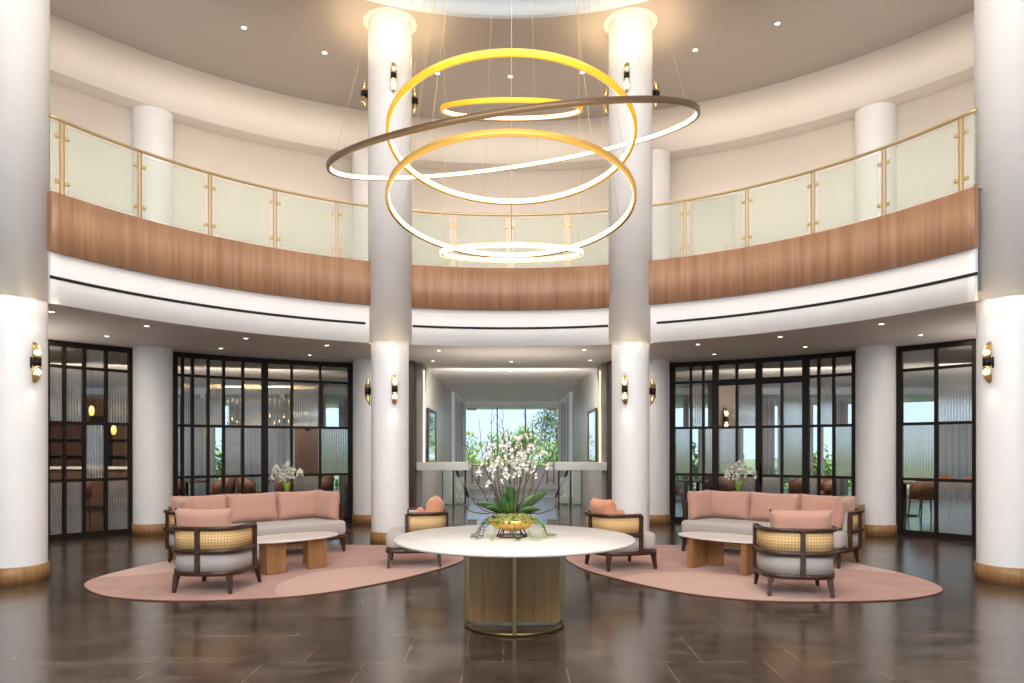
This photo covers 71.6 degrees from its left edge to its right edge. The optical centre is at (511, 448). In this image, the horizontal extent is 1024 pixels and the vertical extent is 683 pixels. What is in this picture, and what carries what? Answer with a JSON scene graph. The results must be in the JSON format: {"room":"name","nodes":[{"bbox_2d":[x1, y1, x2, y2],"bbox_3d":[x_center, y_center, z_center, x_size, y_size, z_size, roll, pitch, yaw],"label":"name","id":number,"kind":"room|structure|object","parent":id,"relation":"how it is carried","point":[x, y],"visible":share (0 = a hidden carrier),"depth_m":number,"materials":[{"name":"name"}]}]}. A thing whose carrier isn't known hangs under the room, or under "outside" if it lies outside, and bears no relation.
{"room":"hotel lobby","nodes":[
{"label":"hotel lobby","id":0,"kind":"room"},
{"bbox_2d":[86,388,346,500],"bbox_3d":[-8.950,-0.141,20.600,14.010,3.270,0.160,0,0,0],"label":"wall","id":1,"kind":"structure","parent":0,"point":[283,392],"depth_m":20.54,"materials":[{"name":"grey"}]},
{"bbox_2d":[417,364,451,507],"bbox_3d":[-1.930,-0.141,20.675,0.120,3.270,11.850,0,0,0],"label":"wall","id":2,"kind":"structure","parent":0,"point":[438,397],"depth_m":17.13,"materials":[{"name":"paint"}]},
{"bbox_2d":[426,408,436,461],"bbox_3d":[-1.840,-0.288,16.300,0.050,1.225,1.650,0,0,0],"label":"framed mirror","id":3,"kind":"object","parent":2,"relation":"attached to","point":[431,415],"visible":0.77,"depth_m":16.19,"materials":[{"name":"brown mirror"}]},
{"bbox_2d":[455,398,457,495],"bbox_3d":[-1.760,-0.056,22.425,0.060,3.100,0.250,0,0,0],"label":"trim","id":4,"kind":"structure","parent":2,"relation":"attached to","point":[456,399],"depth_m":22.30,"materials":[{"name":"grey"}]},
{"bbox_2d":[452,392,463,496],"bbox_3d":[-1.825,-0.141,24.200,0.090,3.270,4.400,0,0,0],"label":"trim","id":5,"kind":"structure","parent":2,"relation":"attached to","point":[454,395],"depth_m":22.00,"materials":[{"name":"white paint"}]},
{"bbox_2d":[415,363,606,521],"bbox_3d":[-0.005,-0.134,14.559,3.930,3.245,0.262,0,0,0],"label":"door","id":6,"kind":"structure","parent":2,"relation":"in","point":[553,465],"depth_m":14.55,"materials":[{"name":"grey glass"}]},
{"bbox_2d":[464,401,559,404],"bbox_3d":[0.000,-1.701,26.500,3.740,0.150,0.200,0,0,0],"label":"trim","id":7,"kind":"structure","parent":2,"relation":"attached to","point":[465,402],"depth_m":26.40,"materials":[{"name":"white paint"}]},
{"bbox_2d":[488,519,533,537],"bbox_3d":[0.000,0.672,6.080,0.410,0.151,0.410,0,0,0],"label":"bowl","id":8,"kind":"object","parent":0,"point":[502,524],"depth_m":5.93,"materials":[{"name":"gold metal"}]},
{"bbox_2d":[0,488,1023,682],"bbox_3d":[0.000,1.538,10.000,40.000,0.112,34.000,0,0,0],"label":"floor","id":9,"kind":"structure","parent":0,"point":[54,629],"depth_m":5.81,"materials":[{"name":"stone"}]},
{"bbox_2d":[0,0,49,585],"bbox_3d":[-5.655,-2.656,8.060,0.850,8.300,0.850,0,0,0],"label":"column","id":10,"kind":"structure","parent":9,"relation":"on","point":[24,24],"depth_m":7.84,"materials":[{"name":"paint"}]},
{"bbox_2d":[30,342,41,382],"bbox_3d":[-5.300,-0.966,7.901,0.125,0.460,0.090,0,0,24],"label":"wall sconce","id":11,"kind":"object","parent":10,"relation":"attached to","point":[36,359],"visible":1,"depth_m":7.89,"materials":[{"name":"gold metal"}]},
{"bbox_2d":[49,275,364,323],"bbox_3d":[-3.944,-1.975,9.787,0.432,0.034,4.255,0,0,45],"label":"trim","id":12,"kind":"structure","parent":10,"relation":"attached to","point":[50,276],"depth_m":9.65,"materials":[{"name":"black"}]},
{"bbox_2d":[50,394,126,465],"bbox_3d":[-12.000,-0.006,19.587,3.900,3.000,0.525,0,0,0],"label":"bar","id":13,"kind":"object","parent":9,"relation":"on","point":[117,443],"visible":0.17,"depth_m":19.55,"materials":[{"name":"wood"}]},
{"bbox_2d":[50,466,126,509],"bbox_3d":[-10.600,0.964,17.565,3.600,1.060,0.630,0,0,0],"label":"countertop","id":14,"kind":"structure","parent":9,"relation":"on","point":[73,472],"depth_m":17.35,"materials":[{"name":"wood"}]},
{"bbox_2d":[48,340,132,540],"bbox_3d":[-7.123,-0.139,11.979,0.117,3.265,1.438,0,0,40],"label":"wall","id":15,"kind":"structure","parent":9,"relation":"on","point":[66,383],"depth_m":11.95,"materials":[{"name":"brown metal"}]},
{"bbox_2d":[131,105,172,535],"bbox_3d":[-6.356,-2.216,12.570,0.672,7.420,0.672,0,0,0],"label":"column","id":16,"kind":"structure","parent":9,"relation":"on","point":[152,127],"depth_m":12.30,"materials":[{"name":"paint"}]},
{"bbox_2d":[178,398,214,495],"bbox_3d":[-9.602,0.009,20.299,2.204,2.930,0.107,0,0,0],"label":"curtain","id":17,"kind":"object","parent":9,"relation":"on","point":[199,403],"visible":0.11,"depth_m":20.29,"materials":[{"name":"fabric"}]},
{"bbox_2d":[210,477,235,502],"bbox_3d":[-6.769,1.045,16.600,0.547,0.901,0.590,0,0,0],"label":"dining chair","id":18,"kind":"object","parent":9,"relation":"on","point":[230,483],"visible":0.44,"depth_m":16.36,"materials":[{"name":"brown leather"}]},
{"bbox_2d":[237,477,260,493],"bbox_3d":[-6.181,1.045,16.716,0.547,0.901,0.590,0,0,-20],"label":"dining chair","id":19,"kind":"object","parent":9,"relation":"on","point":[249,485],"visible":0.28,"depth_m":16.45,"materials":[{"name":"brown leather"}]},
{"bbox_2d":[229,398,294,493],"bbox_3d":[-6.902,0.009,20.299,2.405,2.930,0.107,0,0,0],"label":"curtain","id":20,"kind":"object","parent":9,"relation":"on","point":[278,439],"visible":0.25,"depth_m":20.29,"materials":[{"name":"fabric"}]},
{"bbox_2d":[173,352,352,521],"bbox_3d":[-4.787,-0.139,13.868,3.428,3.265,0.247,0,0,-31],"label":"wall","id":21,"kind":"structure","parent":9,"relation":"on","point":[335,444],"depth_m":13.82,"materials":[{"name":"brown metal"}]},
{"bbox_2d":[84,545,463,601],"bbox_3d":[-2.722,1.487,8.967,4.142,0.014,4.048,0,0,0],"label":"rug","id":22,"kind":"object","parent":9,"relation":"on","point":[359,566],"visible":0.73,"depth_m":8.05,"materials":[{"name":"pink carpet"}]},
{"bbox_2d":[171,522,261,593],"bbox_3d":[-3.151,1.133,7.553,0.775,0.690,0.784,0,0,5],"label":"armchair","id":23,"kind":"object","parent":22,"relation":"on","point":[227,551],"visible":0.98,"depth_m":7.23,"materials":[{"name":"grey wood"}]},
{"bbox_2d":[174,507,231,526],"bbox_3d":[-3.197,0.818,7.372,0.626,0.424,0.192,0,0,5],"label":"cushion","id":24,"kind":"object","parent":23,"relation":"on","point":[184,516],"visible":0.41,"depth_m":7.29,"materials":[{"name":"fabric"}]},
{"bbox_2d":[164,502,346,561],"bbox_3d":[-3.459,1.133,9.774,2.345,0.690,0.822,0,0,-43],"label":"sofa","id":25,"kind":"object","parent":22,"relation":"on","point":[296,525],"visible":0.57,"depth_m":9.79,"materials":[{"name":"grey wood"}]},
{"bbox_2d":[170,494,226,510],"bbox_3d":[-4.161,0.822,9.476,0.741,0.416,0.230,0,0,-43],"label":"cushion","id":26,"kind":"object","parent":25,"relation":"on","point":[209,501],"visible":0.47,"depth_m":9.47,"materials":[{"name":"fabric"}]},
{"bbox_2d":[225,492,278,523],"bbox_3d":[-3.641,0.822,9.967,0.741,0.416,0.230,0,0,-43],"label":"cushion","id":27,"kind":"object","parent":25,"relation":"on","point":[256,506],"visible":0.91,"depth_m":9.88,"materials":[{"name":"fabric"}]},
{"bbox_2d":[231,518,345,535],"bbox_3d":[-3.436,1.135,9.750,2.240,0.215,0.755,0,0,-43],"label":"seat cushion","id":28,"kind":"object","parent":25,"relation":"on","point":[296,525],"depth_m":9.90,"materials":[{"name":"fabric"}]},
{"bbox_2d":[275,490,317,520],"bbox_3d":[-3.121,0.822,10.458,0.741,0.416,0.230,0,0,-43],"label":"cushion","id":29,"kind":"object","parent":25,"relation":"on","point":[291,505],"visible":0.82,"depth_m":10.32,"materials":[{"name":"fabric"}]},
{"bbox_2d":[314,490,339,519],"bbox_3d":[-2.720,0.818,10.433,0.529,0.423,0.199,0,0,38],"label":"cushion","id":30,"kind":"object","parent":25,"relation":"on","point":[326,502],"visible":1,"depth_m":10.32,"materials":[{"name":"fabric"}]},
{"bbox_2d":[250,532,337,574],"bbox_3d":[-2.740,1.277,8.740,0.680,0.398,1.260,0,0,44],"label":"coffee table","id":31,"kind":"object","parent":22,"relation":"on","point":[272,548],"visible":0.8,"depth_m":8.65,"materials":[{"name":"brown wood"}]},
{"bbox_2d":[386,508,448,567],"bbox_3d":[-1.213,1.133,9.161,0.784,0.690,0.775,0,0,-6],"label":"armchair","id":32,"kind":"object","parent":22,"relation":"on","point":[414,521],"visible":0.53,"depth_m":8.81,"materials":[{"name":"brown wood"}]},
{"bbox_2d":[386,527,404,548],"bbox_3d":[-1.247,1.135,9.157,0.715,0.215,0.670,0,0,-6],"label":"seat cushion","id":33,"kind":"object","parent":32,"relation":"on","point":[392,532],"depth_m":8.83,"materials":[{"name":"fabric"}]},
{"bbox_2d":[425,495,443,511],"bbox_3d":[-1.008,0.818,9.182,0.256,0.418,0.508,0,0,-6],"label":"cushion","id":34,"kind":"object","parent":32,"relation":"on","point":[434,504],"visible":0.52,"depth_m":8.97,"materials":[{"name":"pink fabric"}]},
{"bbox_2d":[295,380,323,476],"bbox_3d":[-5.250,-0.139,18.400,0.660,3.265,0.490,0,0,0],"label":"pier","id":35,"kind":"object","parent":9,"relation":"on","point":[306,442],"visible":0.14,"depth_m":18.18,"materials":[{"name":"brown wood"}]},
{"bbox_2d":[322,476,333,490],"bbox_3d":[-4.619,1.045,17.284,0.547,0.901,0.590,0,0,-20],"label":"dining chair","id":36,"kind":"object","parent":9,"relation":"on","point":[327,481],"visible":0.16,"depth_m":17.08,"materials":[{"name":"brown leather"}]},
{"bbox_2d":[339,398,346,500],"bbox_3d":[-4.700,0.009,20.299,0.508,2.930,0.105,0,0,0],"label":"curtain","id":37,"kind":"object","parent":9,"relation":"on","point":[342,401],"visible":0.29,"depth_m":20.29,"materials":[{"name":"fabric"}]},
{"bbox_2d":[352,149,370,524],"bbox_3d":[-2.890,-2.216,14.350,0.672,7.420,0.672,0,0,0],"label":"column","id":38,"kind":"structure","parent":9,"relation":"on","point":[361,515],"depth_m":14.04,"materials":[{"name":"paint"}]},
{"bbox_2d":[363,7,416,544],"bbox_3d":[-1.952,-2.656,11.360,0.850,8.300,0.850,0,0,0],"label":"column","id":39,"kind":"structure","parent":9,"relation":"on","point":[389,244],"depth_m":11.08,"materials":[{"name":"paint"}]},
{"bbox_2d":[442,470,468,504],"bbox_3d":[-1.549,0.985,19.448,0.708,1.018,0.941,0,0,0],"label":"stair railing","id":40,"kind":"object","parent":9,"relation":"on","point":[457,473],"visible":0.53,"depth_m":18.98,"materials":[{"name":"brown metal"}]},
{"bbox_2d":[393,525,634,636],"bbox_3d":[0.020,1.121,6.060,2.036,0.745,2.036,0,0,0],"label":"round table","id":41,"kind":"object","parent":9,"relation":"on","point":[513,580],"visible":0.89,"depth_m":6.04,"materials":[{"name":"white stone"}]},
{"bbox_2d":[455,407,563,540],"bbox_3d":[-0.055,0.193,6.032,0.770,1.109,0.658,0,0,34],"label":"orchid arrangement","id":42,"kind":"object","parent":41,"relation":"on","point":[513,516],"visible":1,"depth_m":6.03,"materials":[{"name":"white plant"}]},
{"bbox_2d":[555,470,581,504],"bbox_3d":[1.549,0.985,19.448,0.708,1.018,0.941,0,0,0],"label":"stair railing","id":43,"kind":"object","parent":9,"relation":"on","point":[566,473],"visible":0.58,"depth_m":18.98,"materials":[{"name":"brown metal"}]},
{"bbox_2d":[604,7,657,531],"bbox_3d":[1.896,-2.656,11.360,0.850,8.300,0.850,0,0,0],"label":"column","id":44,"kind":"structure","parent":9,"relation":"on","point":[630,245],"depth_m":11.08,"materials":[{"name":"paint"}]},
{"bbox_2d":[649,149,670,524],"bbox_3d":[2.860,-2.216,14.350,0.672,7.420,0.672,0,0,0],"label":"column","id":45,"kind":"structure","parent":9,"relation":"on","point":[659,369],"depth_m":14.05,"materials":[{"name":"paint"}]},
{"bbox_2d":[683,398,688,500],"bbox_3d":[4.980,0.009,20.314,0.160,2.930,0.064,0,0,11],"label":"curtain","id":46,"kind":"object","parent":9,"relation":"on","point":[685,400],"visible":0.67,"depth_m":20.33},
{"bbox_2d":[705,476,733,491],"bbox_3d":[4.684,1.045,16.019,0.590,0.901,0.547,0,0,-20],"label":"dining chair","id":47,"kind":"object","parent":9,"relation":"on","point":[725,484],"visible":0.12,"depth_m":15.78,"materials":[{"name":"brown leather"}]},
{"bbox_2d":[708,383,734,479],"bbox_3d":[5.450,-0.139,18.400,0.660,3.265,0.490,0,0,0],"label":"pier","id":48,"kind":"object","parent":9,"relation":"on","point":[726,393],"visible":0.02,"depth_m":18.18,"materials":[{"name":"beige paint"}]},
{"bbox_2d":[565,545,942,601],"bbox_3d":[2.710,1.487,8.939,3.964,0.014,4.062,0,0,0],"label":"rug","id":49,"kind":"object","parent":9,"relation":"on","point":[853,582],"visible":0.72,"depth_m":7.93,"materials":[{"name":"pink carpet"}]},
{"bbox_2d":[584,510,656,571],"bbox_3d":[1.323,1.133,8.928,0.784,0.690,0.775,0,0,-20],"label":"armchair","id":50,"kind":"object","parent":49,"relation":"on","point":[632,525],"visible":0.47,"depth_m":8.61,"materials":[{"name":"brown wood"}]},
{"bbox_2d":[590,497,617,513],"bbox_3d":[1.152,0.818,8.844,0.261,0.416,0.509,0,0,-19],"label":"cushion","id":51,"kind":"object","parent":50,"relation":"on","point":[601,506],"visible":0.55,"depth_m":8.67,"materials":[{"name":"pink fabric"}]},
{"bbox_2d":[644,531,654,549],"bbox_3d":[1.356,1.135,8.939,0.715,0.215,0.670,0,0,-20],"label":"seat cushion","id":52,"kind":"object","parent":50,"relation":"on","point":[649,537],"depth_m":8.71,"materials":[{"name":"fabric"}]},
{"bbox_2d":[678,532,754,574],"bbox_3d":[2.640,1.277,8.740,0.680,0.398,1.260,0,0,-44],"label":"coffee table","id":53,"kind":"object","parent":49,"relation":"on","point":[703,548],"visible":0.7,"depth_m":8.85,"materials":[{"name":"white stone"}]},
{"bbox_2d":[680,502,863,568],"bbox_3d":[3.509,1.133,9.794,2.345,0.690,0.822,0,0,43],"label":"sofa","id":54,"kind":"object","parent":49,"relation":"on","point":[847,539],"visible":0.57,"depth_m":9.57,"materials":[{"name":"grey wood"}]},
{"bbox_2d":[687,490,712,519],"bbox_3d":[2.769,0.818,10.454,0.528,0.423,0.195,0,0,-42],"label":"cushion","id":55,"kind":"object","parent":54,"relation":"on","point":[699,502],"visible":1,"depth_m":10.34,"materials":[{"name":"fabric"}]},
{"bbox_2d":[709,490,750,520],"bbox_3d":[3.171,0.822,10.478,0.741,0.416,0.230,0,0,43],"label":"cushion","id":56,"kind":"object","parent":54,"relation":"on","point":[725,504],"visible":0.81,"depth_m":10.34,"materials":[{"name":"fabric"}]},
{"bbox_2d":[682,517,847,548],"bbox_3d":[3.486,1.135,9.770,2.240,0.215,0.755,0,0,43],"label":"seat cushion","id":57,"kind":"object","parent":54,"relation":"on","point":[714,524],"depth_m":9.84,"materials":[{"name":"fabric"}]},
{"bbox_2d":[749,491,800,520],"bbox_3d":[3.691,0.822,9.987,0.741,0.416,0.230,0,0,43],"label":"cushion","id":58,"kind":"object","parent":54,"relation":"on","point":[761,503],"visible":0.8,"depth_m":9.96,"materials":[{"name":"fabric"}]},
{"bbox_2d":[800,494,856,510],"bbox_3d":[4.211,0.822,9.496,0.741,0.416,0.230,0,0,43],"label":"cushion","id":59,"kind":"object","parent":54,"relation":"on","point":[808,502],"visible":0.46,"depth_m":9.49,"materials":[{"name":"fabric"}]},
{"bbox_2d":[831,495,850,528],"bbox_3d":[4.208,0.818,9.094,0.197,0.423,0.529,0,0,39],"label":"cushion","id":60,"kind":"object","parent":54,"relation":"on","point":[841,506],"visible":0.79,"depth_m":8.90,"materials":[{"name":"fabric"}]},
{"bbox_2d":[752,523,836,597],"bbox_3d":[2.929,1.133,7.373,0.775,0.690,0.784,0,0,9],"label":"armchair","id":61,"kind":"object","parent":49,"relation":"on","point":[779,553],"visible":0.98,"depth_m":7.04,"materials":[{"name":"wicker"}]},
{"bbox_2d":[769,509,833,528],"bbox_3d":[2.920,0.818,7.188,0.627,0.424,0.193,0,0,9],"label":"cushion","id":62,"kind":"object","parent":61,"relation":"on","point":[801,519],"visible":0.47,"depth_m":7.11,"materials":[{"name":"fabric"}]},
{"bbox_2d":[670,351,854,521],"bbox_3d":[4.794,-0.139,13.785,3.535,3.265,0.257,0,0,32],"label":"wall","id":63,"kind":"structure","parent":9,"relation":"on","point":[720,444],"depth_m":13.78,"materials":[{"name":"brown metal"}]},
{"bbox_2d":[763,398,774,474],"bbox_3d":[7.250,0.009,20.299,0.508,2.930,0.105,0,0,0],"label":"curtain","id":64,"kind":"object","parent":9,"relation":"on","point":[768,403],"visible":0.42,"depth_m":20.30,"materials":[{"name":"fabric"}]},
{"bbox_2d":[788,478,801,493],"bbox_3d":[6.500,1.045,15.768,0.590,0.901,0.547,0,0,0],"label":"dining chair","id":65,"kind":"object","parent":9,"relation":"on","point":[795,487],"visible":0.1,"depth_m":15.61,"materials":[{"name":"brown leather"}]},
{"bbox_2d":[788,398,812,500],"bbox_3d":[8.250,0.009,20.299,0.708,2.930,0.106,0,0,0],"label":"curtain","id":66,"kind":"object","parent":9,"relation":"on","point":[811,399],"visible":0.08,"depth_m":20.31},
{"bbox_2d":[750,499,864,537],"bbox_3d":[4.889,1.219,12.767,2.600,0.550,0.360,0,0,39],"label":"console","id":67,"kind":"object","parent":9,"relation":"on","point":[857,506],"visible":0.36,"depth_m":12.00,"materials":[{"name":"brown wood"}]},
{"bbox_2d":[724,460,757,491],"bbox_3d":[4.260,0.571,13.292,0.651,0.746,0.249,0,0,0],"label":"potted orchid","id":68,"kind":"object","parent":67,"relation":"on","point":[740,468],"visible":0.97,"depth_m":13.24,"materials":[{"name":"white plant"}]},
{"bbox_2d":[821,474,836,495],"bbox_3d":[7.319,1.045,16.744,0.547,0.901,0.590,0,0,-10],"label":"dining chair","id":69,"kind":"object","parent":9,"relation":"on","point":[826,483],"visible":0.2,"depth_m":16.48,"materials":[{"name":"brown leather"}]},
{"bbox_2d":[836,398,847,495],"bbox_3d":[9.400,0.009,20.299,0.408,2.930,0.105,0,0,0],"label":"curtain","id":70,"kind":"object","parent":9,"relation":"on","point":[841,403],"visible":0.3,"depth_m":20.27,"materials":[{"name":"fabric"}]},
{"bbox_2d":[855,102,896,536],"bbox_3d":[6.374,-2.216,12.450,0.672,7.420,0.672,0,0,0],"label":"column","id":71,"kind":"structure","parent":9,"relation":"on","point":[875,123],"depth_m":12.19,"materials":[{"name":"paint"}]},
{"bbox_2d":[903,481,917,516],"bbox_3d":[8.800,1.119,15.900,1.000,0.750,1.000,0,0,0],"label":"dining table","id":72,"kind":"object","parent":9,"relation":"on","point":[905,483],"visible":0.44,"depth_m":15.87,"materials":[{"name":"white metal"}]},
{"bbox_2d":[907,478,941,519],"bbox_3d":[8.800,1.045,15.069,0.590,0.901,0.547,0,0,0],"label":"dining chair","id":73,"kind":"object","parent":9,"relation":"on","point":[918,490],"visible":0.66,"depth_m":14.88,"materials":[{"name":"brown leather"}]},
{"bbox_2d":[896,339,975,541],"bbox_3d":[7.244,-0.139,11.671,0.130,3.265,1.792,0,0,-38],"label":"wall","id":74,"kind":"structure","parent":9,"relation":"on","point":[917,443],"depth_m":11.84,"materials":[{"name":"brown metal"}]},
{"bbox_2d":[939,424,971,478],"bbox_3d":[12.800,0.009,20.299,1.208,2.930,0.107,0,0,0],"label":"curtain","id":75,"kind":"object","parent":9,"relation":"on","point":[955,440],"visible":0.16,"depth_m":20.29,"materials":[{"name":"fabric"}]},
{"bbox_2d":[974,0,1023,585],"bbox_3d":[5.655,-2.656,8.060,0.850,8.300,0.850,0,0,0],"label":"column","id":76,"kind":"structure","parent":9,"relation":"on","point":[998,24],"depth_m":7.85,"materials":[{"name":"paint"}]},
{"bbox_2d":[982,342,993,382],"bbox_3d":[5.300,-0.966,7.901,0.125,0.460,0.090,0,0,-24],"label":"wall sconce","id":77,"kind":"object","parent":76,"relation":"attached to","point":[987,359],"visible":1,"depth_m":7.89,"materials":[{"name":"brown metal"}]},
{"bbox_3d":[-4.569,1.219,12.437,2.600,0.550,0.360,0,0,-39],"label":"console","id":78,"kind":"object","parent":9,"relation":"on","visible":0},
{"bbox_2d":[269,459,302,491],"bbox_3d":[-4.049,0.561,12.836,0.647,0.766,0.249,0,0,0],"label":"potted orchid","id":79,"kind":"object","parent":78,"relation":"on","point":[286,468],"visible":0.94,"depth_m":12.78,"materials":[{"name":"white plant"}]},
{"bbox_2d":[50,79,973,267],"bbox_3d":[-0.060,-4.436,5.950,18.540,2.980,18.540,0,0,0],"label":"wall","id":80,"kind":"structure","parent":0,"point":[98,173],"depth_m":13.66,"materials":[{"name":"beige paint"}]},
{"bbox_2d":[47,186,978,310],"bbox_3d":[-0.033,-2.606,9.797,10.562,0.680,3.675,0,0,0],"label":"wood fascia panel","id":81,"kind":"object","parent":80,"relation":"attached to","point":[947,225],"depth_m":10.00,"materials":[{"name":"brown wood"}]},
{"bbox_2d":[48,248,977,346],"bbox_3d":[-0.033,-1.976,9.833,10.588,0.600,3.654,0,0,0],"label":"white balcony fascia","id":82,"kind":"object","parent":80,"relation":"attached to","point":[964,290],"depth_m":10.09,"materials":[{"name":"white paint"}]},
{"bbox_2d":[413,325,607,328],"bbox_3d":[-0.025,-1.975,11.501,3.140,0.034,0.251,0,0,0],"label":"trim","id":83,"kind":"structure","parent":82,"relation":"attached to","point":[421,326],"depth_m":11.54,"materials":[{"name":"black"}]},
{"bbox_2d":[657,272,977,323],"bbox_3d":[3.902,-1.975,9.697,0.446,0.034,4.319,0,0,-43],"label":"trim","id":84,"kind":"structure","parent":82,"relation":"attached to","point":[973,273],"depth_m":9.55,"materials":[{"name":"black"}]},
{"bbox_2d":[687,192,736,255],"bbox_3d":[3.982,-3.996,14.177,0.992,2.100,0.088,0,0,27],"label":"glass panel","id":85,"kind":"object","parent":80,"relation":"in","point":[711,220],"depth_m":14.19,"materials":[{"name":"glass"}]},
{"bbox_2d":[50,0,973,121],"bbox_3d":[-0.060,-6.806,5.950,18.800,0.001,18.800,0,0,0],"label":"ceiling","id":86,"kind":"structure","parent":0,"point":[741,48],"depth_m":11.83,"materials":[{"name":"beige paint"}]},
{"bbox_2d":[466,468,557,488],"bbox_3d":[0.000,1.094,26.500,3.740,0.800,0.200,0,0,0],"label":"wall","id":87,"kind":"structure","parent":0,"point":[483,480],"depth_m":26.40,"materials":[{"name":"white paint"}]},
{"bbox_2d":[464,405,559,467],"bbox_3d":[0.000,-0.471,26.450,3.580,2.330,0.080,0,0,0],"label":"window","id":88,"kind":"structure","parent":87,"relation":"in","point":[465,406],"depth_m":26.41,"materials":[{"name":"white paint"}]},
{"bbox_2d":[50,10,973,164],"bbox_3d":[-0.060,-6.366,5.950,17.740,0.880,17.740,0,0,0],"label":"wall","id":89,"kind":"structure","parent":0,"point":[946,49],"depth_m":13.03,"materials":[{"name":"beige paint"}]},
{"bbox_2d":[367,0,648,18],"bbox_3d":[-0.060,-6.950,5.950,10.520,0.312,10.520,0,0,0],"label":"trim","id":90,"kind":"structure","parent":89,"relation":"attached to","point":[501,9],"depth_m":11.08,"materials":[{"name":"white paint"}]},
{"bbox_2d":[50,66,973,170],"bbox_3d":[-0.060,-5.927,5.950,18.600,0.001,18.600,0,0,0],"label":"trim","id":91,"kind":"structure","parent":89,"relation":"attached to","point":[968,75],"depth_m":13.29,"materials":[{"name":"beige paint"}]},
{"bbox_2d":[48,291,981,409],"bbox_3d":[-0.064,-1.776,5.951,51.992,0.001,51.997,0,0,0],"label":"ceiling","id":92,"kind":"structure","parent":0,"point":[531,378],"depth_m":12.93,"materials":[{"name":"white paint"}]},
{"bbox_2d":[572,364,605,509],"bbox_3d":[1.930,-0.141,20.675,0.120,3.270,11.850,0,0,0],"label":"wall","id":93,"kind":"structure","parent":0,"point":[585,397],"depth_m":17.59,"materials":[{"name":"paint"}]},
{"bbox_2d":[560,392,571,496],"bbox_3d":[1.825,-0.141,24.200,0.090,3.270,4.400,0,0,0],"label":"trim","id":94,"kind":"structure","parent":93,"relation":"attached to","point":[569,395],"depth_m":22.00,"materials":[{"name":"white paint"}]},
{"bbox_2d":[566,398,568,495],"bbox_3d":[1.760,-0.056,22.425,0.060,3.100,0.250,0,0,0],"label":"trim","id":95,"kind":"structure","parent":93,"relation":"attached to","point":[567,399],"depth_m":22.30,"materials":[{"name":"grey"}]},
{"bbox_2d":[587,408,597,461],"bbox_3d":[1.840,-0.288,16.300,0.050,1.225,1.650,0,0,0],"label":"framed mirror","id":96,"kind":"object","parent":93,"relation":"attached to","point":[592,415],"visible":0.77,"depth_m":16.19,"materials":[{"name":"brown mirror"}]},
{"bbox_2d":[676,388,933,500],"bbox_3d":[8.950,-0.141,20.600,14.010,3.270,0.160,0,0,0],"label":"window","id":97,"kind":"structure","parent":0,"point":[679,391],"depth_m":20.54,"materials":[{"name":"grey"}]},
{"label":"floor","id":98,"kind":"structure","parent":0,"visible":0},
{"bbox_2d":[49,108,977,267],"bbox_3d":[-0.010,-3.406,9.909,10.675,0.921,3.746,0,0,0],"label":"glass balustrade","id":99,"kind":"object","parent":98,"relation":"on","point":[961,132],"visible":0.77,"depth_m":9.71,"materials":[{"name":"gold glass"}]},
{"label":"ceiling","id":100,"kind":"structure","parent":0,"visible":0},
{"bbox_2d":[326,0,699,262],"bbox_3d":[-0.004,-4.297,6.000,3.066,5.518,2.992,0,0,0],"label":"ring chandelier","id":101,"kind":"object","parent":100,"relation":"hanging from","point":[540,104],"visible":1,"depth_m":5.46,"materials":[{"name":"gold metal"}]},
{"bbox_3d":[-2.495,-0.141,14.775,1.010,3.270,0.150,0,0,0],"label":"wall","id":102,"kind":"structure","parent":0,"visible":0},
{"bbox_2d":[409,361,416,507],"bbox_3d":[-2.040,-0.141,14.510,0.120,3.270,0.460,0,0,0],"label":"trim","id":103,"kind":"structure","parent":102,"relation":"attached to","point":[411,363],"depth_m":14.28,"materials":[{"name":"brown wood"}]},
{"bbox_3d":[2.495,-0.141,14.775,1.010,3.270,0.150,0,0,0],"label":"wall","id":104,"kind":"structure","parent":0,"visible":0},
{"bbox_2d":[606,361,611,499],"bbox_3d":[2.020,-0.141,14.510,0.120,3.270,0.460,0,0,0],"label":"trim","id":105,"kind":"structure","parent":104,"relation":"attached to","point":[608,364],"depth_m":14.28,"materials":[{"name":"brown wood"}]},
{"label":"outside","id":106,"kind":"structure","parent":0,"visible":0},
{"bbox_2d":[215,459,914,487],"bbox_3d":[0.000,2.094,85.000,160.000,0.100,116.000,0,0,0],"label":"ground","id":107,"kind":"structure","parent":106,"point":[749,462],"depth_m":93.62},
{"bbox_2d":[466,431,484,465],"bbox_3d":[-3.486,0.710,42.912,4.214,3.758,4.494,0,0,16],"label":"tree","id":108,"kind":"object","parent":107,"relation":"on","point":[475,460],"visible":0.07,"depth_m":42.86,"materials":[{"name":"green plant"}]},
{"bbox_2d":[484,423,540,465],"bbox_3d":[0.064,0.194,48.134,3.956,3.949,4.176,0,0,7],"label":"tree","id":109,"kind":"object","parent":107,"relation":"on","point":[520,431],"visible":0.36,"depth_m":47.61,"materials":[{"name":"green plant"}]},
{"bbox_2d":[531,409,557,449],"bbox_3d":[3.037,-0.795,52.910,3.279,5.720,3.664,0,0,0],"label":"tree","id":110,"kind":"object","parent":107,"relation":"on","point":[547,417],"visible":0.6,"depth_m":52.66,"materials":[{"name":"green plant"}]},
{"bbox_2d":[533,437,557,465],"bbox_3d":[3.167,0.903,42.107,4.228,3.625,4.173,0,0,4],"label":"tree","id":111,"kind":"object","parent":107,"relation":"on","point":[551,450],"visible":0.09,"depth_m":41.41,"materials":[{"name":"green plant"}]},
{"bbox_2d":[676,442,746,487],"bbox_3d":[8.141,0.837,30.067,3.614,2.878,3.772,0,0,0],"label":"tree","id":112,"kind":"object","parent":107,"relation":"on","point":[695,467],"visible":0.08,"depth_m":30.03,"materials":[{"name":"green plant"}]},
{"bbox_2d":[775,444,850,487],"bbox_3d":[13.128,0.994,31.023,3.286,2.842,3.781,0,0,0],"label":"tree","id":113,"kind":"object","parent":107,"relation":"on","point":[827,470],"visible":0.09,"depth_m":30.98,"materials":[{"name":"green plant"}]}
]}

